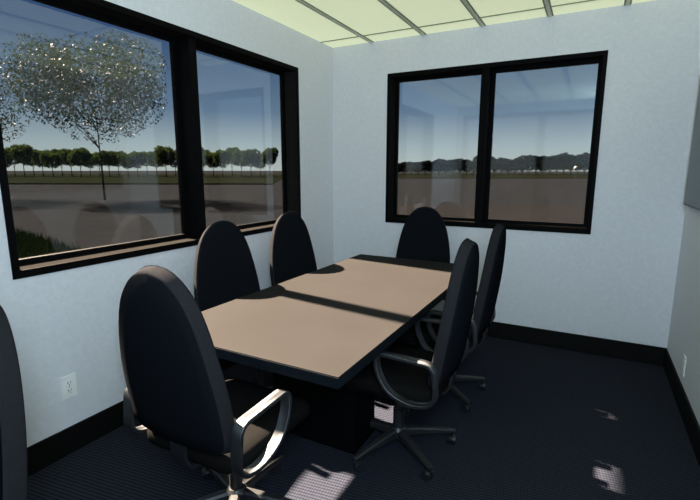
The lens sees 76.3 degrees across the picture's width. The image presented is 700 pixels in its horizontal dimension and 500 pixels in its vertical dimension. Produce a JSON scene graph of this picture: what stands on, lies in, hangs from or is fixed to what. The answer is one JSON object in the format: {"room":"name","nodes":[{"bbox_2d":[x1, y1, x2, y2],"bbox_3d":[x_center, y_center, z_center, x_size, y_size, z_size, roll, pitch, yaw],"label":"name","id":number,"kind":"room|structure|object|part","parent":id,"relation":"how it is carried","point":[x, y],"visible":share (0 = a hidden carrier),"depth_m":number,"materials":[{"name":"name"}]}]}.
{"room":"conference room","nodes":[
{"label":"conference room","id":0,"kind":"room"},
{"bbox_2d":[0,0,333,446],"bbox_3d":[-1.269,-0.325,2.681,0.170,2.632,4.350,5,11,28],"label":"wall","id":1,"kind":"structure","parent":0,"point":[64,323],"depth_m":2.52,"materials":[{"name":"paint"}]},
{"bbox_2d":[60,373,77,400],"bbox_3d":[-1.458,0.710,2.316,0.009,0.124,0.076,5,11,28],"label":"wall outlet","id":2,"kind":"object","parent":1,"relation":"attached to","point":[68,383],"visible":1,"depth_m":2.31,"materials":[{"name":"white plastic"}]},
{"bbox_2d":[66,380,71,385],"bbox_3d":[-1.456,0.689,2.311,0.002,0.029,0.033,5,11,28],"label":"socket","id":3,"kind":"object","parent":2,"relation":"attached to","point":[68,382],"depth_m":2.31,"materials":[{"name":"grey plastic"}]},
{"bbox_2d":[27,358,236,476],"bbox_3d":[-1.190,0.907,2.858,0.012,0.145,4.350,5,11,28],"label":"baseboard","id":4,"kind":"structure","parent":1,"relation":"attached to","point":[53,448],"depth_m":2.36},
{"bbox_2d":[0,0,300,279],"bbox_3d":[-1.069,-0.721,2.978,0.171,1.362,2.332,5,11,28],"label":"window","id":5,"kind":"structure","parent":1,"relation":"in","point":[184,43],"depth_m":2.91,"materials":[{"name":"black metal"}]},
{"bbox_3d":[-1.395,-0.640,2.501,0.032,1.297,1.114,5,11,28],"label":"sash","id":6,"kind":"part","parent":5,"relation":"part of","materials":[{"name":"clear glass"}]},
{"bbox_3d":[-1.072,-0.071,3.096,0.165,0.033,2.276,5,11,28],"label":"sill","id":7,"kind":"part","parent":5,"relation":"part of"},
{"bbox_3d":[-1.072,-0.721,2.979,0.165,1.354,2.324,5,11,28],"label":"frame","id":8,"kind":"part","parent":5,"relation":"part of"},
{"bbox_3d":[-0.845,-0.821,3.515,0.032,1.297,1.102,5,11,28],"label":"sash","id":9,"kind":"part","parent":5,"relation":"part of","materials":[{"name":"clear glass"}]},
{"bbox_2d":[27,336,699,499],"bbox_3d":[0.091,1.159,2.207,3.258,0.120,4.690,5,11,28],"label":"floor","id":10,"kind":"structure","parent":0,"point":[547,423],"depth_m":2.36,"materials":[{"name":"carpet"}]},
{"bbox_2d":[0,305,27,499],"bbox_3d":[-1.131,0.726,0.988,0.646,1.160,0.697,8,13,37],"label":"chair","id":11,"kind":"object","parent":10,"relation":"on","point":[13,437],"visible":1,"depth_m":1.03,"materials":[{"name":"fabric"}]},
{"bbox_2d":[118,265,309,499],"bbox_3d":[-0.490,0.575,1.836,0.646,1.160,0.696,5,11,28],"label":"chair","id":12,"kind":"object","parent":10,"relation":"on","point":[178,391],"visible":1,"depth_m":1.54,"materials":[{"name":"black fabric"}]},
{"bbox_3d":[-0.804,0.618,1.873,0.046,0.232,0.301,5,11,28],"label":"armrest","id":13,"kind":"part","parent":12,"relation":"part of","materials":[{"name":"metal"}]},
{"bbox_3d":[-0.632,0.381,1.557,0.501,0.680,0.129,5,11,28],"label":"backrest","id":14,"kind":"part","parent":12,"relation":"part of","materials":[{"name":"black fabric"}]},
{"bbox_3d":[-0.494,0.709,1.880,0.500,0.084,0.524,5,11,28],"label":"seat","id":15,"kind":"part","parent":12,"relation":"part of","materials":[{"name":"fabric"}]},
{"bbox_3d":[-0.314,0.664,1.615,0.046,0.232,0.301,5,11,28],"label":"armrest","id":16,"kind":"part","parent":12,"relation":"part of","materials":[{"name":"metal"}]},
{"bbox_2d":[194,220,272,388],"bbox_3d":[-0.567,0.417,2.720,0.697,1.160,0.646,7,12,34],"label":"chair","id":17,"kind":"object","parent":10,"relation":"on","point":[224,267],"visible":0.28,"depth_m":2.80,"materials":[{"name":"fabric"}]},
{"bbox_3d":[-0.788,0.150,2.845,0.129,0.680,0.501,7,12,34],"label":"backrest","id":18,"kind":"part","parent":17,"relation":"part of","materials":[{"name":"black fabric"}]},
{"bbox_2d":[270,211,316,285],"bbox_3d":[-0.224,0.306,3.342,0.697,1.160,0.646,7,12,34],"label":"chair","id":19,"kind":"object","parent":10,"relation":"on","point":[292,255],"visible":0.24,"depth_m":3.42,"materials":[{"name":"fabric"}]},
{"bbox_2d":[202,254,453,454],"bbox_3d":[0.025,0.611,2.805,0.997,0.747,2.144,5,11,28],"label":"conference table","id":20,"kind":"object","parent":10,"relation":"on","point":[315,331],"visible":0.69,"depth_m":2.32,"materials":[{"name":"laminate"}]},
{"bbox_2d":[344,238,478,480],"bbox_3d":[0.279,0.489,2.322,0.696,1.160,0.646,5,11,28],"label":"chair","id":21,"kind":"object","parent":10,"relation":"on","point":[415,378],"visible":0.92,"depth_m":2.11,"materials":[{"name":"metal"}]},
{"bbox_3d":[0.260,0.627,2.343,0.524,0.084,0.500,5,11,28],"label":"seat","id":22,"kind":"part","parent":21,"relation":"part of","materials":[{"name":"fabric"}]},
{"bbox_3d":[0.251,0.592,2.021,0.301,0.232,0.046,5,11,28],"label":"armrest","id":23,"kind":"part","parent":21,"relation":"part of","materials":[{"name":"metal"}]},
{"bbox_3d":[0.513,0.506,2.504,0.301,0.232,0.046,5,11,28],"label":"armrest","id":24,"kind":"part","parent":21,"relation":"part of","materials":[{"name":"metal"}]},
{"bbox_3d":[0.520,0.278,2.139,0.129,0.680,0.501,5,11,28],"label":"backrest","id":25,"kind":"part","parent":21,"relation":"part of","materials":[{"name":"black fabric"}]},
{"bbox_2d":[396,206,449,299],"bbox_3d":[0.505,0.238,3.724,0.646,1.160,0.696,5,11,28],"label":"chair","id":26,"kind":"object","parent":10,"relation":"on","point":[424,235],"visible":0.26,"depth_m":3.89,"materials":[{"name":"fabric"}]},
{"bbox_3d":[0.648,-0.041,3.919,0.501,0.680,0.129,5,11,28],"label":"backrest","id":27,"kind":"part","parent":26,"relation":"part of","materials":[{"name":"black fabric"}]},
{"bbox_2d":[398,223,505,412],"bbox_3d":[0.623,0.382,2.923,0.696,1.160,0.646,5,11,28],"label":"chair","id":28,"kind":"object","parent":10,"relation":"on","point":[484,313],"visible":0.59,"depth_m":2.64,"materials":[{"name":"metal"}]},
{"bbox_3d":[0.603,0.520,2.944,0.524,0.084,0.500,5,11,28],"label":"seat","id":29,"kind":"part","parent":28,"relation":"part of","materials":[{"name":"fabric"}]},
{"bbox_3d":[0.594,0.485,2.622,0.301,0.232,0.046,5,11,28],"label":"armrest","id":30,"kind":"part","parent":28,"relation":"part of","materials":[{"name":"metal"}]},
{"bbox_3d":[0.856,0.399,3.105,0.301,0.232,0.046,5,11,28],"label":"armrest","id":31,"kind":"part","parent":28,"relation":"part of","materials":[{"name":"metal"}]},
{"bbox_3d":[0.863,0.171,2.740,0.129,0.680,0.501,5,11,28],"label":"backrest","id":32,"kind":"part","parent":28,"relation":"part of","materials":[{"name":"black fabric"}]},
{"bbox_2d":[233,0,653,47],"bbox_3d":[0.093,-1.526,1.726,3.258,0.087,4.690,5,11,28],"label":"ceiling","id":33,"kind":"structure","parent":0,"point":[333,23],"depth_m":3.37,"materials":[{"name":"tile"}]},
{"bbox_2d":[333,0,699,347],"bbox_3d":[1.158,-0.545,3.927,3.258,2.632,0.170,5,11,28],"label":"wall","id":34,"kind":"structure","parent":0,"point":[617,281],"depth_m":3.47,"materials":[{"name":"paint"}]},
{"bbox_2d":[385,50,607,234],"bbox_3d":[1.156,-0.879,3.862,1.754,1.362,0.171,5,11,28],"label":"window","id":35,"kind":"structure","parent":34,"relation":"in","point":[488,71],"depth_m":3.81,"materials":[{"name":"black metal"}]},
{"bbox_3d":[0.796,-0.929,4.117,0.819,1.297,0.032,5,11,28],"label":"sash","id":36,"kind":"part","parent":35,"relation":"part of","materials":[{"name":"clear glass"}]},
{"bbox_3d":[1.157,-0.229,3.981,1.698,0.033,0.165,5,11,28],"label":"sill","id":37,"kind":"part","parent":35,"relation":"part of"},
{"bbox_3d":[1.571,-0.856,3.709,0.819,1.297,0.032,5,11,28],"label":"sash","id":38,"kind":"part","parent":35,"relation":"part of","materials":[{"name":"clear glass"}]},
{"bbox_2d":[487,321,664,365],"bbox_3d":[1.114,0.693,4.067,2.894,0.145,0.012,5,11,28],"label":"baseboard","id":39,"kind":"structure","parent":34,"relation":"attached to","point":[630,351],"depth_m":3.65,"materials":[{"name":"black rubber"}]},
{"bbox_2d":[667,206,699,425],"bbox_3d":[1.454,-0.066,1.248,0.170,2.632,4.350,5,11,28],"label":"wall","id":40,"kind":"structure","parent":0,"point":[684,330],"depth_m":2.84,"materials":[{"name":"paint"}]},
{"bbox_2d":[663,348,699,466],"bbox_3d":[1.373,1.151,1.510,0.012,0.145,4.350,5,11,28],"label":"baseboard","id":41,"kind":"structure","parent":40,"relation":"attached to","point":[691,424],"depth_m":2.67,"materials":[{"name":"black rubber"}]},
{"bbox_2d":[681,354,686,376],"bbox_3d":[2.092,0.725,2.797,0.009,0.124,0.076,5,11,28],"label":"wall outlet","id":42,"kind":"object","parent":40,"relation":"attached to","point":[684,356],"visible":1,"depth_m":2.79,"materials":[{"name":"white plastic"}]},
{"bbox_2d":[684,85,699,209],"bbox_3d":[1.983,-0.630,2.369,0.031,0.880,1.510,5,11,28],"label":"whiteboard","id":43,"kind":"object","parent":40,"relation":"attached to","point":[692,192],"visible":1,"depth_m":2.90,"materials":[{"name":"white"}]},
{"label":"outside","id":44,"kind":"structure","parent":0,"visible":0},
{"bbox_2d":[7,171,587,249],"bbox_3d":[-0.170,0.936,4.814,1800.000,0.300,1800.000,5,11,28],"label":"ground","id":45,"kind":"structure","parent":44,"point":[80,214],"depth_m":23.47,"materials":[{"name":"soil"}]},
{"bbox_2d":[0,58,28,141],"bbox_3d":[-21.869,-6.832,24.182,7.396,8.334,7.275,-6,12,-30],"label":"broadleaf tree","id":46,"kind":"object","parent":45,"relation":"on","point":[1,94],"visible":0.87,"depth_m":25.53,"materials":[{"name":"green plant"}]},
{"bbox_2d":[15,227,85,258],"bbox_3d":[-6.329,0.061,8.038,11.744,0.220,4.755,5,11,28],"label":"grass","id":47,"kind":"structure","parent":45,"relation":"on","point":[30,239],"depth_m":8.89,"materials":[{"name":"green plant"}]},
{"bbox_2d":[0,29,167,199],"bbox_3d":[-13.525,-6.907,23.696,7.802,8.669,6.941,-7,12,-35],"label":"broadleaf tree","id":48,"kind":"object","parent":45,"relation":"on","point":[119,90],"visible":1,"depth_m":22.43,"materials":[{"name":"green plant"}]},
{"bbox_2d":[9,183,272,184],"bbox_3d":[-214.377,-7.691,50.690,363.385,0.140,194.980,5,11,28],"label":"kerb","id":49,"kind":"object","parent":45,"relation":"on","point":[9,183],"visible":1,"depth_m":50.09,"materials":[{"name":"grey concrete"}]},
{"bbox_2d":[7,174,281,183],"bbox_3d":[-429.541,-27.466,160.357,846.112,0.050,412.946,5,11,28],"label":"grass verge","id":50,"kind":"structure","parent":45,"relation":"on","point":[19,178],"depth_m":83.40,"materials":[{"name":"plant"}]},
{"bbox_2d":[4,147,23,175],"bbox_3d":[-81.900,-21.512,108.346,4.991,7.426,4.941,-8,13,-37],"label":"tree","id":51,"kind":"object","parent":50,"relation":"on","point":[7,150],"visible":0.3,"depth_m":107.26,"materials":[{"name":"green plant"}]},
{"bbox_2d":[9,144,33,176],"bbox_3d":[-73.965,-20.358,100.979,4.984,7.776,4.934,0,10,0],"label":"tree","id":52,"kind":"object","parent":50,"relation":"on","point":[20,153],"visible":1,"depth_m":99.88,"materials":[{"name":"green plant"}]},
{"bbox_2d":[24,149,39,175],"bbox_3d":[-82.530,-22.767,116.112,5.469,7.157,5.076,-8,13,-38],"label":"tree","id":53,"kind":"object","parent":50,"relation":"on","point":[28,163],"visible":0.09,"depth_m":115.26,"materials":[{"name":"green plant"}]},
{"bbox_2d":[30,149,51,175],"bbox_3d":[-74.854,-21.179,108.463,4.703,6.739,4.678,8,13,36],"label":"tree","id":54,"kind":"object","parent":50,"relation":"on","point":[35,159],"visible":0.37,"depth_m":107.34,"materials":[{"name":"green plant"}]},
{"bbox_2d":[38,151,63,176],"bbox_3d":[-67.659,-19.451,101.158,4.662,5.892,4.637,3,11,17],"label":"tree","id":55,"kind":"object","parent":50,"relation":"on","point":[49,158],"visible":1,"depth_m":100.03,"materials":[{"name":"green plant"}]},
{"bbox_2d":[51,149,63,175],"bbox_3d":[-75.123,-22.797,115.884,5.057,7.308,5.006,7,12,33],"label":"tree","id":56,"kind":"object","parent":50,"relation":"on","point":[52,150],"visible":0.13,"depth_m":114.09,"materials":[{"name":"green plant"}]},
{"bbox_2d":[57,148,73,175],"bbox_3d":[-68.069,-21.204,108.163,5.399,6.897,5.010,1,10,3],"label":"tree","id":57,"kind":"object","parent":50,"relation":"on","point":[64,154],"visible":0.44,"depth_m":106.71,"materials":[{"name":"green plant"}]},
{"bbox_2d":[67,147,92,176],"bbox_3d":[-61.245,-19.955,101.375,5.201,6.840,4.827,-6,12,-29],"label":"tree","id":58,"kind":"object","parent":50,"relation":"on","point":[81,156],"visible":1,"depth_m":100.08,"materials":[{"name":"green plant"}]},
{"bbox_2d":[84,153,95,175],"bbox_3d":[-67.640,-22.295,115.906,4.560,6.310,4.584,3,10,14],"label":"tree","id":59,"kind":"object","parent":50,"relation":"on","point":[88,164],"visible":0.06,"depth_m":115.05,"materials":[{"name":"green plant"}]},
{"bbox_2d":[88,152,102,175],"bbox_3d":[-60.967,-20.959,108.406,4.669,6.314,4.717,-9,13,-40],"label":"tree","id":60,"kind":"object","parent":50,"relation":"on","point":[95,160],"visible":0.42,"depth_m":107.18,"materials":[{"name":"green plant"}]},
{"bbox_2d":[97,150,119,176],"bbox_3d":[-54.837,-19.633,101.193,4.668,6.254,4.622,5,11,27],"label":"tree","id":61,"kind":"object","parent":50,"relation":"on","point":[107,159],"visible":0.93,"depth_m":100.03,"materials":[{"name":"green plant"}]},
{"bbox_2d":[110,151,126,175],"bbox_3d":[-60.002,-22.515,116.038,5.258,6.712,4.880,7,12,34],"label":"tree","id":62,"kind":"object","parent":50,"relation":"on","point":[117,153],"visible":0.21,"depth_m":115.38,"materials":[{"name":"green plant"}]},
{"bbox_2d":[117,154,131,176],"bbox_3d":[-54.105,-20.750,108.527,4.712,5.875,4.737,-1,10,-8],"label":"tree","id":63,"kind":"object","parent":50,"relation":"on","point":[123,159],"visible":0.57,"depth_m":107.22,"materials":[{"name":"green plant"}]},
{"bbox_2d":[126,151,147,176],"bbox_3d":[-48.288,-19.510,101.164,4.488,6.046,4.511,5,11,26],"label":"tree","id":64,"kind":"object","parent":50,"relation":"on","point":[134,158],"visible":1,"depth_m":100.12,"materials":[{"name":"green plant"}]},
{"bbox_2d":[140,151,149,175],"bbox_3d":[-52.984,-22.446,115.874,4.951,6.636,4.901,0,10,-1],"label":"tree","id":65,"kind":"object","parent":50,"relation":"on","point":[145,164],"visible":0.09,"depth_m":115.17,"materials":[{"name":"green plant"}]},
{"bbox_2d":[146,151,163,176],"bbox_3d":[-47.365,-20.892,108.270,5.056,6.259,4.692,3,11,16],"label":"tree","id":66,"kind":"object","parent":50,"relation":"on","point":[149,154],"visible":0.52,"depth_m":107.12,"materials":[{"name":"green plant"}]},
{"bbox_2d":[152,145,175,176],"bbox_3d":[-42.127,-20.047,100.902,5.442,7.237,5.050,10,14,44],"label":"tree","id":67,"kind":"object","parent":50,"relation":"on","point":[166,153],"visible":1,"depth_m":99.78,"materials":[{"name":"green plant"}]},
{"bbox_2d":[170,154,176,175],"bbox_3d":[-45.488,-22.402,115.859,4.770,6.586,4.745,-1,10,-8],"label":"tree","id":68,"kind":"object","parent":50,"relation":"on","point":[175,161],"visible":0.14,"depth_m":115.41,"materials":[{"name":"green plant"}]},
{"bbox_2d":[202,151,217,176],"bbox_3d":[-33.370,-20.943,108.521,4.970,6.311,4.996,-6,12,-32],"label":"tree","id":69,"kind":"object","parent":50,"relation":"on","point":[208,159],"visible":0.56,"depth_m":107.21,"materials":[{"name":"green plant"}]},
{"bbox_2d":[212,149,232,176],"bbox_3d":[-28.943,-19.689,101.120,4.480,6.464,4.479,6,12,29],"label":"tree","id":70,"kind":"object","parent":50,"relation":"on","point":[221,158],"visible":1,"depth_m":100.03,"materials":[{"name":"green plant"}]},
{"bbox_2d":[226,146,239,175],"bbox_3d":[-30.643,-22.998,115.640,4.981,7.889,5.031,-6,12,-30],"label":"tree","id":71,"kind":"object","parent":50,"relation":"on","point":[235,147],"visible":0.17,"depth_m":115.03,"materials":[{"name":"green plant"}]},
{"bbox_2d":[230,150,245,176],"bbox_3d":[-26.722,-21.116,108.367,4.811,6.720,5.184,-8,13,-39],"label":"tree","id":72,"kind":"object","parent":50,"relation":"on","point":[236,157],"visible":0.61,"depth_m":107.23,"materials":[{"name":"green plant"}]},
{"bbox_2d":[240,148,260,176],"bbox_3d":[-22.241,-19.763,101.277,5.169,6.557,4.797,7,13,36],"label":"tree","id":73,"kind":"object","parent":50,"relation":"on","point":[249,156],"visible":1,"depth_m":100.00,"materials":[{"name":"green plant"}]},
{"bbox_2d":[252,159,266,175],"bbox_3d":[-23.288,-22.085,115.932,4.734,5.952,4.709,-2,10,-13],"label":"tree","id":74,"kind":"object","parent":50,"relation":"on","point":[262,163],"visible":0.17,"depth_m":115.55,"materials":[{"name":"green plant"}]},
{"bbox_2d":[260,147,278,176],"bbox_3d":[-19.507,-21.441,108.297,4.674,7.413,4.721,-2,10,-11],"label":"tree","id":75,"kind":"object","parent":50,"relation":"on","point":[269,155],"visible":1,"depth_m":107.21,"materials":[{"name":"green plant"}]},
{"bbox_2d":[397,205,584,223],"bbox_3d":[19.589,-0.916,14.328,42.287,0.030,35.126,5,11,28],"label":"walkway","id":76,"kind":"structure","parent":45,"relation":"on","point":[541,213],"depth_m":17.45,"materials":[{"name":"concrete"}]},
{"bbox_2d":[398,173,587,178],"bbox_3d":[171.184,-30.122,178.218,392.446,0.050,321.454,5,11,28],"label":"grass field","id":77,"kind":"structure","parent":45,"relation":"on","point":[400,175],"depth_m":116.09,"materials":[{"name":"plant"}]},
{"bbox_2d":[398,163,405,172],"bbox_3d":[17.679,-30.476,167.080,6.757,4.450,6.935,4,11,22],"label":"tree","id":78,"kind":"object","parent":77,"relation":"on","point":[401,167],"visible":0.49,"depth_m":165.48,"materials":[{"name":"green plant"}]},
{"bbox_2d":[400,162,411,173],"bbox_3d":[21.658,-32.430,176.138,6.924,5.137,6.262,-5,11,-27],"label":"tree","id":79,"kind":"object","parent":77,"relation":"on","point":[407,164],"visible":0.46,"depth_m":174.40,"materials":[{"name":"green plant"}]},
{"bbox_2d":[410,162,427,173],"bbox_3d":[25.805,-30.722,167.220,6.924,4.916,6.262,0,10,-2],"label":"tree","id":80,"kind":"object","parent":77,"relation":"on","point":[416,166],"visible":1,"depth_m":165.48,"materials":[{"name":"green plant"}]},
{"bbox_2d":[419,160,431,173],"bbox_3d":[29.607,-32.706,176.230,6.669,5.674,7.263,-3,11,-16],"label":"tree","id":81,"kind":"object","parent":77,"relation":"on","point":[428,163],"visible":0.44,"depth_m":174.16,"materials":[{"name":"green plant"}]},
{"bbox_2d":[430,158,447,174],"bbox_3d":[33.308,-31.289,166.854,6.669,6.211,7.263,6,12,29],"label":"tree","id":82,"kind":"object","parent":77,"relation":"on","point":[439,165],"visible":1,"depth_m":165.60,"materials":[{"name":"green plant"}]},
{"bbox_2d":[443,160,452,173],"bbox_3d":[37.916,-32.550,175.801,6.757,5.532,6.935,-3,11,-16],"label":"tree","id":83,"kind":"object","parent":77,"relation":"on","point":[450,168],"visible":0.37,"depth_m":173.97,"materials":[{"name":"green plant"}]},
{"bbox_2d":[451,158,468,174],"bbox_3d":[41.090,-31.313,166.920,6.757,6.255,6.935,3,11,18],"label":"tree","id":84,"kind":"object","parent":77,"relation":"on","point":[459,165],"visible":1,"depth_m":165.40,"materials":[{"name":"green plant"}]},
{"bbox_2d":[463,159,473,173],"bbox_3d":[45.957,-32.865,175.873,6.924,6.166,6.262,-4,11,-20],"label":"tree","id":85,"kind":"object","parent":77,"relation":"on","point":[470,167],"visible":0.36,"depth_m":174.61,"materials":[{"name":"green plant"}]},
{"bbox_2d":[472,156,476,169],"bbox_3d":[49.117,-31.820,166.833,6.262,7.340,6.924,-5,11,-27],"label":"tree","id":86,"kind":"object","parent":77,"relation":"on","point":[474,163],"visible":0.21,"depth_m":166.53,"materials":[{"name":"green plant"}]},
{"bbox_2d":[491,157,495,169],"bbox_3d":[54.086,-33.381,175.840,7.263,7.234,6.669,0,10,1],"label":"tree","id":87,"kind":"object","parent":77,"relation":"on","point":[493,158],"visible":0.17,"depth_m":174.08,"materials":[{"name":"green plant"}]},
{"bbox_2d":[492,157,510,174],"bbox_3d":[56.743,-31.489,166.804,6.669,6.679,7.263,4,11,21],"label":"tree","id":88,"kind":"object","parent":77,"relation":"on","point":[503,164],"visible":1,"depth_m":165.84,"materials":[{"name":"green plant"}]},
{"bbox_2d":[506,158,515,173],"bbox_3d":[62.511,-32.906,175.741,6.757,6.323,6.935,-1,10,-4],"label":"tree","id":89,"kind":"object","parent":77,"relation":"on","point":[512,165],"visible":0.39,"depth_m":173.89,"materials":[{"name":"green plant"}]},
{"bbox_2d":[513,155,531,174],"bbox_3d":[64.734,-31.933,167.151,6.757,7.478,6.935,3,11,18],"label":"tree","id":90,"kind":"object","parent":77,"relation":"on","point":[523,162],"visible":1,"depth_m":165.60,"materials":[{"name":"green plant"}]},
{"bbox_2d":[526,154,537,173],"bbox_3d":[70.962,-33.719,175.834,6.924,7.966,6.262,-1,10,-5],"label":"tree","id":91,"kind":"object","parent":77,"relation":"on","point":[534,159],"visible":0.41,"depth_m":173.72,"materials":[{"name":"green plant"}]},
{"bbox_2d":[535,155,552,174],"bbox_3d":[72.606,-31.852,166.990,6.924,7.391,6.262,1,10,5],"label":"tree","id":92,"kind":"object","parent":77,"relation":"on","point":[543,162],"visible":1,"depth_m":165.38,"materials":[{"name":"green plant"}]},
{"bbox_2d":[547,155,557,173],"bbox_3d":[78.968,-33.630,176.080,6.669,7.700,7.263,1,10,3],"label":"tree","id":93,"kind":"object","parent":77,"relation":"on","point":[553,157],"visible":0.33,"depth_m":173.89,"materials":[{"name":"green plant"}]},
{"bbox_2d":[554,153,573,174],"bbox_3d":[80.372,-32.399,167.103,6.669,8.466,7.263,10,14,43],"label":"tree","id":94,"kind":"object","parent":77,"relation":"on","point":[564,161],"visible":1,"depth_m":165.52,"materials":[{"name":"green plant"}]},
{"bbox_2d":[567,154,577,173],"bbox_3d":[87.405,-33.738,175.783,6.935,8.050,6.757,-2,10,-14],"label":"tree","id":95,"kind":"object","parent":77,"relation":"on","point":[574,159],"visible":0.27,"depth_m":173.76,"materials":[{"name":"green plant"}]},
{"bbox_2d":[576,152,589,174],"bbox_3d":[88.221,-32.394,166.886,6.935,8.556,6.757,-3,11,-15],"label":"tree","id":96,"kind":"object","parent":77,"relation":"on","point":[583,160],"visible":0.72,"depth_m":165.94,"materials":[{"name":"green plant"}]}
]}

